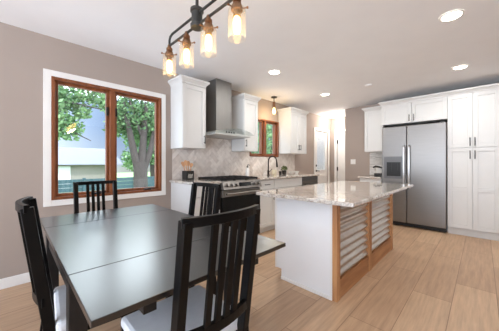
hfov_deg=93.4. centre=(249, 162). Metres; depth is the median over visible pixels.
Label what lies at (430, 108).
upper cabinet
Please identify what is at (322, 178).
door
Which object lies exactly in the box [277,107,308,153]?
upper cabinet
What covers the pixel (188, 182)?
countertop
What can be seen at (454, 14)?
recessed light
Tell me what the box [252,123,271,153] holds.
leafy tree
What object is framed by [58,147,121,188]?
house
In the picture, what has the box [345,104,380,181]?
wall
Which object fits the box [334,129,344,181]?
door
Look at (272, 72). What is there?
recessed light
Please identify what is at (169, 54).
socket
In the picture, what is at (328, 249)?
kitchen island
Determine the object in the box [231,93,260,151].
upper cabinet
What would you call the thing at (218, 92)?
range hood
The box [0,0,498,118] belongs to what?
ceiling
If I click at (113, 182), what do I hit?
dining chair
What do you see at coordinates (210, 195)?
dining chair
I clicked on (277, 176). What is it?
countertop
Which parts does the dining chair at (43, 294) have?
rail, post, rail, post, seat, rail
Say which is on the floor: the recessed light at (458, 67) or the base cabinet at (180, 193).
the base cabinet at (180, 193)
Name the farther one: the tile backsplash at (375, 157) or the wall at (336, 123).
the wall at (336, 123)
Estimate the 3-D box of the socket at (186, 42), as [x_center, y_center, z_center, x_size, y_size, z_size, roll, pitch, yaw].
[-0.391,-0.747,1.427,0.102,0.110,0.090,0,0,45]
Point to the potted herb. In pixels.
(284, 169)
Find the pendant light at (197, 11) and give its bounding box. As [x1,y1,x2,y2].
[161,0,248,72]
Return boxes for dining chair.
[15,196,138,330]
[73,180,117,213]
[121,204,260,330]
[166,182,220,297]
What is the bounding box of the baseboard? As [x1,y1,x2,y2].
[0,272,59,289]
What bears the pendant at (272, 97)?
hanging from the ceiling
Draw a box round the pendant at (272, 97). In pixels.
[271,96,276,113]
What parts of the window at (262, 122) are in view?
sash, sash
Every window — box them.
[43,68,165,206]
[249,118,278,156]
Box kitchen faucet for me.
[267,156,277,174]
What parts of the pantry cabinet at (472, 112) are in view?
door, door, crown, door, door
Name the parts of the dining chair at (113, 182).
post, rail, post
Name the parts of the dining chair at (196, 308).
seat, post, rail, rail, post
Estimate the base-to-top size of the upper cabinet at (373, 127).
0.935 m
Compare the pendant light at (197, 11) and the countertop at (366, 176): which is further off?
the countertop at (366, 176)
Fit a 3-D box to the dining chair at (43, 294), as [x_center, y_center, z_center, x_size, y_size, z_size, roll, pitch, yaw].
[-0.889,0.676,1.281,0.549,0.993,0.430,0,0,-41]
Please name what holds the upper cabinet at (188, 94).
attached to the wall at (24, 54)
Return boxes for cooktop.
[205,179,254,182]
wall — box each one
[0,22,330,278]
[331,117,344,181]
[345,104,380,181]
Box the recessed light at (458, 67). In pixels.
[452,64,468,69]
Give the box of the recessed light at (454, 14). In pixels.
[439,9,464,21]
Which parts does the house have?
garage door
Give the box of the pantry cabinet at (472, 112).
[447,83,498,240]
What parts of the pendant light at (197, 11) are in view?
bulb, bulb, bulb, bulb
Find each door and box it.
[314,127,329,183]
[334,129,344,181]
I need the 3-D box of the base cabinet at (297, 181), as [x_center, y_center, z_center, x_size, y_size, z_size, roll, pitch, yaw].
[0.530,0.724,4.575,0.652,0.893,0.880,0,0,45]
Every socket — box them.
[161,44,176,60]
[178,31,194,49]
[199,14,217,35]
[227,0,248,17]
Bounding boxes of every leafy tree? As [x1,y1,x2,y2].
[58,85,118,140]
[102,96,153,187]
[118,132,153,186]
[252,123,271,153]
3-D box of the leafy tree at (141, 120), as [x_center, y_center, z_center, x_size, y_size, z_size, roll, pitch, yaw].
[-4.043,-0.520,9.082,2.306,4.081,2.835,0,0,45]
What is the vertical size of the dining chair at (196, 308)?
0.993 m
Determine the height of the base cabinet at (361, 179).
0.858 m
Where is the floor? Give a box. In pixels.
[0,224,498,330]
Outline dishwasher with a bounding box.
[302,176,317,185]
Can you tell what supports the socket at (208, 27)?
attached to the pendant light at (197, 11)
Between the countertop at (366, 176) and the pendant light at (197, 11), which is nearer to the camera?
the pendant light at (197, 11)
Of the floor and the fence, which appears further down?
the floor
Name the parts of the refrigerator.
door, handle, handle, door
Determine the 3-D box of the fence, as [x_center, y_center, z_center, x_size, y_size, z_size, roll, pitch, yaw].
[-5.290,1.065,10.933,0.140,0.910,16.100,0,0,45]
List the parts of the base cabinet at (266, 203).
drawer, door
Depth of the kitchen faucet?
4.70 m
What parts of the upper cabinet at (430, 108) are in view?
door, crown, door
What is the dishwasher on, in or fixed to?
on the floor
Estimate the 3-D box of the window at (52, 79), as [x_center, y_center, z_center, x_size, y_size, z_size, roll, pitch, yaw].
[-1.668,-0.256,2.874,0.186,1.406,1.294,0,0,45]
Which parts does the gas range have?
oven door, door trim, control panel, handle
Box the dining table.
[40,204,285,330]
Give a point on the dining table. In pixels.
(112, 264)
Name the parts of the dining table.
leg, leg, leg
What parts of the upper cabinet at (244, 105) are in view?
crown, door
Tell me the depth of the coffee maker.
4.98 m
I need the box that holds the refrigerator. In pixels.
[382,121,447,231]
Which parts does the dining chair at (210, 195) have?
post, rail, post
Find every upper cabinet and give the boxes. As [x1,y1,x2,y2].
[168,74,209,149]
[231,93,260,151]
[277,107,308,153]
[362,106,381,151]
[378,91,446,126]
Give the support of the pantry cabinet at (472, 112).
on the floor
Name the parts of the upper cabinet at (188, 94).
crown, door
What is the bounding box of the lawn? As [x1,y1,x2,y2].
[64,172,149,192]
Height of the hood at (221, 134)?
0.080 m
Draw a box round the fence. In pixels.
[58,176,153,192]
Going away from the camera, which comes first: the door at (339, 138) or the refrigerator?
the refrigerator
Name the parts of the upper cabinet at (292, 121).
crown, door, door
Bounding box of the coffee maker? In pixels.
[373,165,381,175]
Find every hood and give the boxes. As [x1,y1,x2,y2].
[206,78,249,139]
[206,130,249,139]
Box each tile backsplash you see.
[172,138,294,179]
[370,152,381,174]
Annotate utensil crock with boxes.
[182,171,193,179]
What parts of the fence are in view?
post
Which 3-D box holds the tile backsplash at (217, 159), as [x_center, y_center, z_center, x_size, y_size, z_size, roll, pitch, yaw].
[-0.020,-0.084,4.479,0.008,0.652,3.100,0,0,45]
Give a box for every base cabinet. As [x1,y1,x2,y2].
[171,183,219,215]
[260,179,274,232]
[270,177,301,229]
[360,178,381,182]
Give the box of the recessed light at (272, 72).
[268,70,280,74]
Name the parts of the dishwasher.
door, control panel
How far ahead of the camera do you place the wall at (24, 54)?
2.35 m
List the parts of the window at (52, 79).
sash, sash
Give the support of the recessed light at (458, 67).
in the ceiling
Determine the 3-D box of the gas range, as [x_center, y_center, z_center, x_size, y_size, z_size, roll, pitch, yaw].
[-0.305,0.677,3.671,0.722,0.925,0.764,0,0,45]
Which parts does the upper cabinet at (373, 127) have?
crown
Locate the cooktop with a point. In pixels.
(222, 180)
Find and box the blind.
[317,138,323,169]
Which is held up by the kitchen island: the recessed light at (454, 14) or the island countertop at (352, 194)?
the island countertop at (352, 194)
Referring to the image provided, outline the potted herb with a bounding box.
[281,166,286,173]
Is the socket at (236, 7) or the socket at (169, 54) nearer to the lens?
the socket at (236, 7)
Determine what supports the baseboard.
attached to the wall at (24, 54)
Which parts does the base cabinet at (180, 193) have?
drawer, door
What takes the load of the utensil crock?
on the countertop at (188, 182)
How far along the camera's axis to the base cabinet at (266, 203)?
3.93 m
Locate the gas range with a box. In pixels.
[198,175,261,233]
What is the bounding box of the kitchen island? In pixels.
[275,194,392,301]
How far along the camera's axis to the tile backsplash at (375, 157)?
5.22 m
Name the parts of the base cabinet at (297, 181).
door, false drawer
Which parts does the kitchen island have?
corner trim, panel, trim, corner trim, post, corrugated panel, rail, post, corrugated panel, rail, post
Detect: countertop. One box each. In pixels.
[169,179,220,184]
[253,173,318,179]
[256,181,412,207]
[358,175,381,178]
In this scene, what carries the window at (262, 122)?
in the wall at (24, 54)

